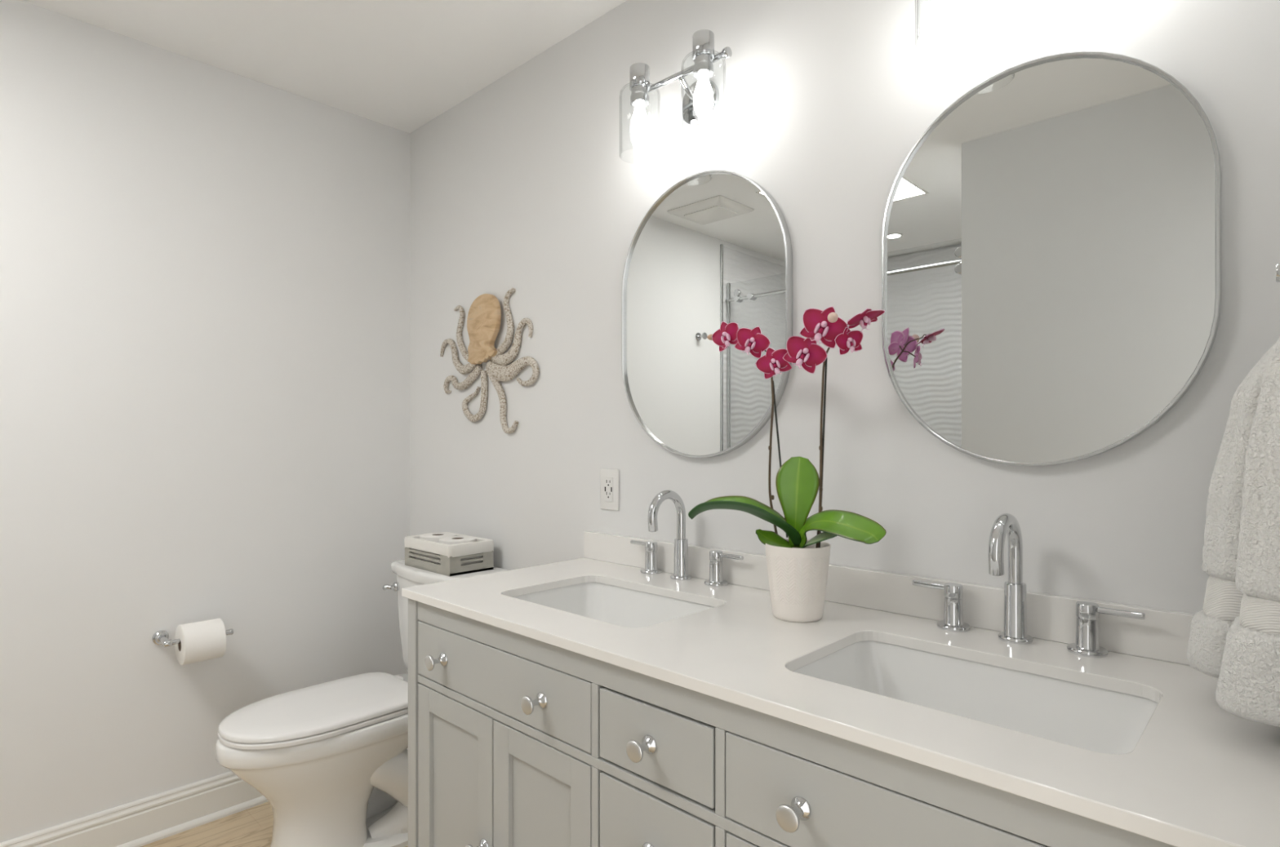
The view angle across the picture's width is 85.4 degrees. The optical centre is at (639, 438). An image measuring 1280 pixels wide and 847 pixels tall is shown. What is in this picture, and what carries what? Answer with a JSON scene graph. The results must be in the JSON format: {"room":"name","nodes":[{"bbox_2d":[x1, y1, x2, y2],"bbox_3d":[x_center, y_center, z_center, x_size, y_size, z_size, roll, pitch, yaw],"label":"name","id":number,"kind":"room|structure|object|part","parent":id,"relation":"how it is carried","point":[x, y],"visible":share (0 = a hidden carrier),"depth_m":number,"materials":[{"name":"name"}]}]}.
{"room":"bathroom","nodes":[
{"label":"bathroom","id":0,"kind":"room"},
{"bbox_2d":[0,0,409,843],"bbox_3d":[-2.091,0.010,1.601,0.120,2.440,3.290,0,0,44],"label":"wall","id":1,"kind":"structure","parent":0,"point":[205,268],"depth_m":2.17,"materials":[{"name":"white paint"}]},
{"bbox_2d":[151,628,233,648],"bbox_3d":[-1.397,0.617,2.168,0.102,0.044,0.197,0,0,44],"label":"toilet paper holder","id":2,"kind":"object","parent":1,"relation":"attached to","point":[159,637],"visible":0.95,"depth_m":2.13,"materials":[{"name":"silver metal"}]},
{"bbox_3d":[-1.479,0.617,2.141,0.020,0.044,0.044,0,0,44],"label":"wall plate","id":3,"kind":"part","parent":2,"relation":"part of","materials":[{"name":"silver metal"}]},
{"bbox_2d":[174,618,226,665],"bbox_3d":[-1.361,0.629,2.147,0.120,0.120,0.112,0,0,44],"label":"toilet paper roll","id":4,"kind":"object","parent":2,"relation":"hanging from","point":[202,641],"visible":0.98,"depth_m":2.11,"materials":[{"name":"white paper"}]},
{"bbox_2d":[0,747,408,846],"bbox_3d":[-1.613,1.165,1.994,0.030,0.130,2.060,0,0,44],"label":"baseboard","id":5,"kind":"structure","parent":1,"relation":"attached to","point":[149,820],"depth_m":2.12,"materials":[{"name":"white paint"}]},
{"bbox_2d":[140,801,408,846],"bbox_3d":[-0.674,1.280,0.334,3.920,0.100,3.410,0,0,44],"label":"floor","id":6,"kind":"structure","parent":0,"point":[252,827],"depth_m":2.16,"materials":[{"name":"brown wood"}]},
{"bbox_2d":[215,559,507,846],"bbox_3d":[-0.861,0.841,2.141,0.456,0.817,0.787,0,0,44],"label":"toilet","id":7,"kind":"object","parent":6,"relation":"on","point":[330,759],"visible":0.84,"depth_m":1.97,"materials":[{"name":"white ceramic"}]},
{"bbox_3d":[-0.867,1.026,2.134,0.372,0.408,0.769,0,0,44],"label":"bowl","id":8,"kind":"part","parent":7,"relation":"part of","materials":[{"name":"white ceramic"}]},
{"bbox_3d":[-0.949,0.814,2.049,0.360,0.016,0.516,0,0,44],"label":"seat","id":9,"kind":"part","parent":7,"relation":"part of","materials":[{"name":"white plastic"}]},
{"bbox_3d":[-0.943,0.793,2.055,0.358,0.024,0.532,0,0,44],"label":"lid","id":10,"kind":"part","parent":7,"relation":"part of","materials":[{"name":"white plastic"}]},
{"bbox_3d":[-0.859,0.514,2.391,0.039,0.032,0.048,0,0,44],"label":"flush lever","id":11,"kind":"part","parent":7,"relation":"part of","materials":[{"name":"silver metal"}]},
{"bbox_3d":[-0.663,0.646,2.349,0.428,0.348,0.200,0,0,44],"label":"tank","id":12,"kind":"part","parent":7,"relation":"part of","materials":[{"name":"white ceramic"}]},
{"bbox_2d":[404,532,493,576],"bbox_3d":[-0.643,0.383,2.325,0.296,0.098,0.172,0,0,44],"label":"wooden crate","id":13,"kind":"object","parent":7,"relation":"on","point":[448,560],"visible":0.86,"depth_m":2.24,"materials":[{"name":"grey paint"}]},
{"bbox_2d":[419,532,456,542],"bbox_3d":[-0.691,0.375,2.371,0.120,0.090,0.120,0,0,44],"label":"toilet paper roll","id":14,"kind":"object","parent":13,"relation":"in","point":[434,537],"visible":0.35,"depth_m":2.34,"materials":[{"name":"white paper"}]},
{"bbox_2d":[439,536,476,544],"bbox_3d":[-0.601,0.375,2.285,0.120,0.090,0.120,0,0,44],"label":"toilet paper roll","id":15,"kind":"object","parent":13,"relation":"in","point":[450,540],"visible":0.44,"depth_m":2.25,"materials":[{"name":"white paper"}]},
{"bbox_3d":[-0.666,0.452,2.346,0.456,0.039,0.221,0,0,44],"label":"tank lid","id":16,"kind":"part","parent":7,"relation":"part of","materials":[{"name":"white ceramic"}]},
{"bbox_2d":[408,598,1176,846],"bbox_3d":[0.199,0.798,1.270,1.528,0.864,0.602,0,0,44],"label":"bathroom vanity","id":17,"kind":"object","parent":6,"relation":"on","point":[515,740],"visible":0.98,"depth_m":1.11,"materials":[{"name":"grey paint"}]},
{"bbox_3d":[-0.438,0.479,1.488,0.034,0.034,0.039,0,0,44],"label":"knob","id":18,"kind":"part","parent":17,"relation":"part of","materials":[{"name":"silver metal"}]},
{"bbox_3d":[-0.394,0.805,1.486,0.293,0.493,0.019,0,0,44],"label":"door","id":19,"kind":"part","parent":17,"relation":"part of","materials":[{"name":"grey paint"}]},
{"bbox_3d":[-0.326,0.821,1.381,0.034,0.034,0.039,0,0,44],"label":"knob","id":20,"kind":"part","parent":17,"relation":"part of","materials":[{"name":"silver metal"}]},
{"bbox_3d":[-0.289,0.477,1.386,0.584,0.120,0.019,0,0,44],"label":"drawer","id":21,"kind":"part","parent":17,"relation":"part of","materials":[{"name":"grey paint"}]},
{"bbox_3d":[-0.192,0.479,1.254,0.034,0.034,0.039,0,0,44],"label":"knob","id":22,"kind":"part","parent":17,"relation":"part of","materials":[{"name":"silver metal"}]},
{"bbox_3d":[-0.181,0.805,1.284,0.285,0.493,0.019,0,0,44],"label":"door","id":23,"kind":"part","parent":17,"relation":"part of","materials":[{"name":"grey paint"}]},
{"bbox_3d":[0.002,0.478,1.069,0.034,0.034,0.039,0,0,44],"label":"knob","id":24,"kind":"part","parent":17,"relation":"part of","materials":[{"name":"silver metal"}]},
{"bbox_3d":[0.002,0.646,1.069,0.034,0.034,0.039,0,0,44],"label":"knob","id":25,"kind":"part","parent":17,"relation":"part of","materials":[{"name":"silver metal"}]},
{"bbox_3d":[0.025,0.648,1.087,0.238,0.175,0.019,0,0,44],"label":"drawer","id":26,"kind":"part","parent":17,"relation":"part of","materials":[{"name":"grey paint"}]},
{"bbox_3d":[0.025,0.477,1.087,0.238,0.115,0.019,0,0,44],"label":"drawer","id":27,"kind":"part","parent":17,"relation":"part of","materials":[{"name":"grey paint"}]},
{"bbox_3d":[0.233,0.805,0.889,0.289,0.493,0.019,0,0,44],"label":"door","id":28,"kind":"part","parent":17,"relation":"part of","materials":[{"name":"grey paint"}]},
{"bbox_3d":[0.196,0.479,0.884,0.034,0.034,0.039,0,0,44],"label":"knob","id":29,"kind":"part","parent":17,"relation":"part of","materials":[{"name":"silver metal"}]},
{"bbox_2d":[401,558,1279,846],"bbox_3d":[0.210,0.356,1.278,1.546,0.019,0.582,0,0,44],"label":"countertop","id":30,"kind":"structure","parent":17,"relation":"on","point":[1199,773],"depth_m":0.95,"materials":[{"name":"white stone"}]},
{"bbox_2d":[514,582,714,627],"bbox_3d":[-0.065,0.446,1.511,0.487,0.161,0.338,0,0,44],"label":"undermount sink","id":31,"kind":"object","parent":30,"relation":"in","point":[614,605],"visible":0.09,"depth_m":1.68,"materials":[{"name":"white ceramic"}]},
{"bbox_2d":[630,489,743,586],"bbox_3d":[0.073,0.236,1.680,0.361,0.222,0.148,0,0,44],"label":"widespread faucet","id":32,"kind":"object","parent":30,"relation":"on","point":[681,543],"visible":1,"depth_m":1.69,"materials":[{"name":"silver metal"}]},
{"bbox_3d":[0.003,0.275,1.813,0.010,0.010,0.076,0,0,-43],"label":"lever","id":33,"kind":"part","parent":32,"relation":"part of","materials":[{"name":"silver metal"}]},
{"bbox_3d":[0.029,0.307,1.786,0.056,0.080,0.056,0,0,44],"label":"handle","id":34,"kind":"part","parent":32,"relation":"part of","materials":[{"name":"silver metal"}]},
{"bbox_3d":[0.065,0.191,1.673,0.022,0.132,0.127,0,0,44],"label":"spout","id":35,"kind":"part","parent":32,"relation":"part of","materials":[{"name":"silver metal"}]},
{"bbox_3d":[0.102,0.297,1.711,0.053,0.098,0.053,0,0,44],"label":"spout","id":36,"kind":"part","parent":32,"relation":"part of","materials":[{"name":"silver metal"}]},
{"bbox_3d":[0.180,0.307,1.641,0.056,0.080,0.056,0,0,44],"label":"handle","id":37,"kind":"part","parent":32,"relation":"part of","materials":[{"name":"silver metal"}]},
{"bbox_3d":[0.208,0.275,1.615,0.076,0.010,0.010,0,0,44],"label":"lever","id":38,"kind":"part","parent":32,"relation":"part of","materials":[{"name":"silver metal"}]},
{"bbox_2d":[688,306,886,622],"bbox_3d":[0.286,0.051,1.344,0.387,0.590,0.150,0,0,31],"label":"potted orchid","id":39,"kind":"object","parent":30,"relation":"on","point":[797,566],"visible":1,"depth_m":1.32,"materials":[{"name":"green plant"}]},
{"bbox_3d":[0.179,-0.213,1.444,0.072,0.062,0.010,0,0,44],"label":"flower","id":40,"kind":"part","parent":39,"relation":"part of","materials":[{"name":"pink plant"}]},
{"bbox_3d":[0.228,-0.194,1.407,0.075,0.065,0.009,0,0,21],"label":"flower","id":41,"kind":"part","parent":39,"relation":"part of","materials":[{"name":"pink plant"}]},
{"bbox_3d":[0.222,0.005,1.433,0.153,0.446,0.011,0,0,37],"label":"flower stem","id":42,"kind":"part","parent":39,"relation":"part of","materials":[{"name":"plant"}]},
{"bbox_3d":[0.266,-0.149,1.378,0.072,0.063,0.011,0,0,21],"label":"flower","id":43,"kind":"part","parent":39,"relation":"part of","materials":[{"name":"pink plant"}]},
{"bbox_3d":[0.306,0.275,1.346,0.126,0.142,0.126,0,0,44],"label":"flower pot","id":44,"kind":"part","parent":39,"relation":"part of","materials":[{"name":"white ceramic"}]},
{"bbox_3d":[0.316,-0.160,1.328,0.084,0.074,0.010,0,0,18],"label":"flower","id":45,"kind":"part","parent":39,"relation":"part of","materials":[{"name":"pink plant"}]},
{"bbox_3d":[0.343,-0.205,1.292,0.089,0.077,0.013,0,0,18],"label":"flower","id":46,"kind":"part","parent":39,"relation":"part of","materials":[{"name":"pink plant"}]},
{"bbox_3d":[0.368,0.001,1.302,0.086,0.435,0.005,0,0,44],"label":"flower stem","id":47,"kind":"part","parent":39,"relation":"part of","materials":[{"name":"plant"}]},
{"bbox_3d":[0.384,-0.179,1.276,0.059,0.051,0.007,0,0,-14],"label":"flower","id":48,"kind":"part","parent":39,"relation":"part of","materials":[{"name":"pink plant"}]},
{"bbox_3d":[0.406,-0.216,1.252,0.067,0.030,0.052,0,0,0],"label":"flower","id":49,"kind":"part","parent":39,"relation":"part of","materials":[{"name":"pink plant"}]},
{"bbox_2d":[793,641,1157,755],"bbox_3d":[0.467,0.446,1.004,0.487,0.161,0.338,0,0,44],"label":"undermount sink","id":50,"kind":"object","parent":30,"relation":"in","point":[1098,720],"visible":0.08,"depth_m":1.10,"materials":[{"name":"white ceramic"}]},
{"bbox_2d":[911,513,1145,657],"bbox_3d":[0.616,0.236,1.160,0.361,0.222,0.148,0,0,44],"label":"widespread faucet","id":51,"kind":"object","parent":30,"relation":"on","point":[1015,628],"visible":1,"depth_m":1.17,"materials":[{"name":"silver metal"}]},
{"bbox_3d":[0.546,0.275,1.293,0.010,0.010,0.076,0,0,-43],"label":"lever","id":52,"kind":"part","parent":51,"relation":"part of","materials":[{"name":"silver metal"}]},
{"bbox_3d":[0.572,0.307,1.265,0.056,0.080,0.056,0,0,44],"label":"handle","id":53,"kind":"part","parent":51,"relation":"part of","materials":[{"name":"silver metal"}]},
{"bbox_3d":[0.608,0.191,1.153,0.022,0.132,0.127,0,0,44],"label":"spout","id":54,"kind":"part","parent":51,"relation":"part of","materials":[{"name":"silver metal"}]},
{"bbox_3d":[0.644,0.297,1.191,0.053,0.098,0.053,0,0,44],"label":"spout","id":55,"kind":"part","parent":51,"relation":"part of","materials":[{"name":"silver metal"}]},
{"bbox_3d":[0.723,0.307,1.121,0.056,0.080,0.056,0,0,44],"label":"handle","id":56,"kind":"part","parent":51,"relation":"part of","materials":[{"name":"silver metal"}]},
{"bbox_3d":[0.751,0.275,1.095,0.076,0.010,0.010,0,0,44],"label":"lever","id":57,"kind":"part","parent":51,"relation":"part of","materials":[{"name":"silver metal"}]},
{"bbox_3d":[0.339,0.477,0.788,0.583,0.120,0.019,0,0,44],"label":"drawer","id":58,"kind":"part","parent":17,"relation":"part of","materials":[{"name":"grey paint"}]},
{"bbox_2d":[21,0,626,133],"bbox_3d":[-1.064,-1.260,0.705,2.844,0.100,3.410,0,0,44],"label":"ceiling","id":59,"kind":"structure","parent":0,"point":[400,64],"depth_m":2.10,"materials":[{"name":"white paint"}]},
{"bbox_2d":[409,0,1279,613],"bbox_3d":[0.071,0.010,1.896,2.844,2.440,0.120,0,0,44],"label":"wall","id":60,"kind":"structure","parent":0,"point":[537,184],"depth_m":1.55,"materials":[{"name":"white paint"}]},
{"bbox_2d":[440,288,539,433],"bbox_3d":[-0.535,-0.253,2.367,0.581,0.476,0.032,0,0,44],"label":"wall decor","id":61,"kind":"object","parent":60,"relation":"attached to","point":[484,315],"visible":1,"depth_m":2.33,"materials":[{"name":"carved wood"},{"name":"speckled stone"}]},
{"bbox_3d":[-0.654,-0.295,2.488,0.242,0.137,0.021,0,0,44],"label":"arm","id":62,"kind":"part","parent":61,"relation":"part of","materials":[{"name":"beige stone"}]},
{"bbox_3d":[-0.627,-0.368,2.463,0.122,0.216,0.019,0,0,44],"label":"arm","id":63,"kind":"part","parent":61,"relation":"part of","materials":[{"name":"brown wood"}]},
{"bbox_3d":[-0.634,-0.209,2.469,0.243,0.093,0.021,0,0,44],"label":"arm","id":64,"kind":"part","parent":61,"relation":"part of","materials":[{"name":"beige stone"}]},
{"bbox_3d":[-0.577,-0.144,2.416,0.147,0.175,0.019,0,0,44],"label":"arm","id":65,"kind":"part","parent":61,"relation":"part of","materials":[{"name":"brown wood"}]},
{"bbox_3d":[-0.460,-0.126,2.304,0.165,0.222,0.019,0,0,44],"label":"arm","id":66,"kind":"part","parent":61,"relation":"part of","materials":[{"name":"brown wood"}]},
{"bbox_3d":[-0.450,-0.379,2.294,0.105,0.223,0.020,0,0,44],"label":"arm","id":67,"kind":"part","parent":61,"relation":"part of","materials":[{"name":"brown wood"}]},
{"bbox_3d":[-0.420,-0.312,2.264,0.206,0.144,0.023,0,0,44],"label":"arm","id":68,"kind":"part","parent":61,"relation":"part of","materials":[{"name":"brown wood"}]},
{"bbox_3d":[-0.420,-0.215,2.264,0.273,0.098,0.023,0,0,44],"label":"arm","id":69,"kind":"part","parent":61,"relation":"part of","materials":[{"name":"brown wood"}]},
{"bbox_2d":[600,468,618,511],"bbox_3d":[-0.087,0.145,1.957,0.074,0.116,0.008,0,0,44],"label":"wall outlet","id":70,"kind":"object","parent":60,"relation":"attached to","point":[609,478],"visible":1,"depth_m":1.95,"materials":[{"name":"white plastic"}]},
{"bbox_2d":[604,477,613,502],"bbox_3d":[-0.088,0.145,1.955,0.034,0.068,0.003,0,0,44],"label":"receptacle","id":71,"kind":"object","parent":70,"relation":"attached to","point":[608,482],"depth_m":1.95,"materials":[{"name":"grey plastic"}]},
{"bbox_2d":[629,29,732,144],"bbox_3d":[0.096,-0.807,1.671,0.301,0.218,0.170,0,0,44],"label":"vanity light","id":72,"kind":"object","parent":60,"relation":"attached to","point":[700,101],"visible":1,"depth_m":1.69,"materials":[{"name":"silver metal"}]},
{"bbox_2d":[630,84,648,107],"bbox_3d":[-0.001,-0.845,1.715,0.047,0.038,0.047,0,0,44],"label":"socket","id":73,"kind":"object","parent":72,"relation":"attached to","point":[639,97],"depth_m":1.70,"materials":[{"name":"silver metal"}]},
{"bbox_3d":[-0.001,-0.778,1.715,0.045,0.097,0.045,0,0,44],"label":"bulb","id":74,"kind":"part","parent":72,"relation":"part of","materials":[{"name":"white glass"}]},
{"bbox_3d":[0.121,-0.855,1.698,0.015,0.054,0.078,0,0,44],"label":"arm","id":75,"kind":"part","parent":72,"relation":"part of","materials":[{"name":"silver metal"}]},
{"bbox_3d":[0.148,-0.835,1.726,0.114,0.114,0.018,0,0,44],"label":"wall plate","id":76,"kind":"part","parent":72,"relation":"part of","materials":[{"name":"silver metal"}]},
{"bbox_2d":[693,53,713,79],"bbox_3d":[0.144,-0.845,1.577,0.047,0.038,0.047,0,0,44],"label":"socket","id":77,"kind":"object","parent":72,"relation":"attached to","point":[703,68],"depth_m":1.56,"materials":[{"name":"silver metal"}]},
{"bbox_3d":[0.144,-0.778,1.577,0.045,0.097,0.045,0,0,44],"label":"bulb","id":78,"kind":"part","parent":72,"relation":"part of","materials":[{"name":"white glass"}]},
{"bbox_2d":[622,169,792,457],"bbox_3d":[0.146,-0.303,1.724,0.521,0.705,0.024,0,0,44],"label":"mirror","id":79,"kind":"object","parent":60,"relation":"attached to","point":[715,247],"visible":0.95,"depth_m":1.71,"materials":[{"name":"silver metal"}]},
{"bbox_2d":[583,531,1194,665],"bbox_3d":[0.404,0.308,1.481,1.546,0.076,0.020,0,0,44],"label":"backsplash","id":80,"kind":"structure","parent":60,"relation":"attached to","point":[1163,635],"depth_m":1.32,"materials":[{"name":"white stone"}]},
{"bbox_2d":[881,51,1221,466],"bbox_3d":[0.679,-0.303,1.216,0.521,0.705,0.024,0,0,44],"label":"mirror","id":81,"kind":"object","parent":60,"relation":"attached to","point":[1051,239],"visible":1,"depth_m":1.19,"materials":[{"name":"silver metal"}]},
{"bbox_3d":[0.450,0.010,0.319,0.120,2.440,1.640,0,0,44],"label":"wall","id":82,"kind":"structure","parent":0,"visible":0},
{"bbox_2d":[1275,262,1279,282],"bbox_3d":[0.786,-0.130,0.807,0.066,0.186,0.159,0,0,44],"label":"towel ring","id":83,"kind":"object","parent":82,"relation":"attached to","point":[1277,265],"visible":1,"depth_m":0.82,"materials":[{"name":"silver metal"}]},
{"bbox_2d":[1186,337,1279,727],"bbox_3d":[0.757,0.090,0.835,0.134,0.445,0.257,0,0,28],"label":"hand towel","id":84,"kind":"object","parent":83,"relation":"hanging from","point":[1234,641],"visible":1,"depth_m":0.78,"materials":[{"name":"white fabric"}]}
]}

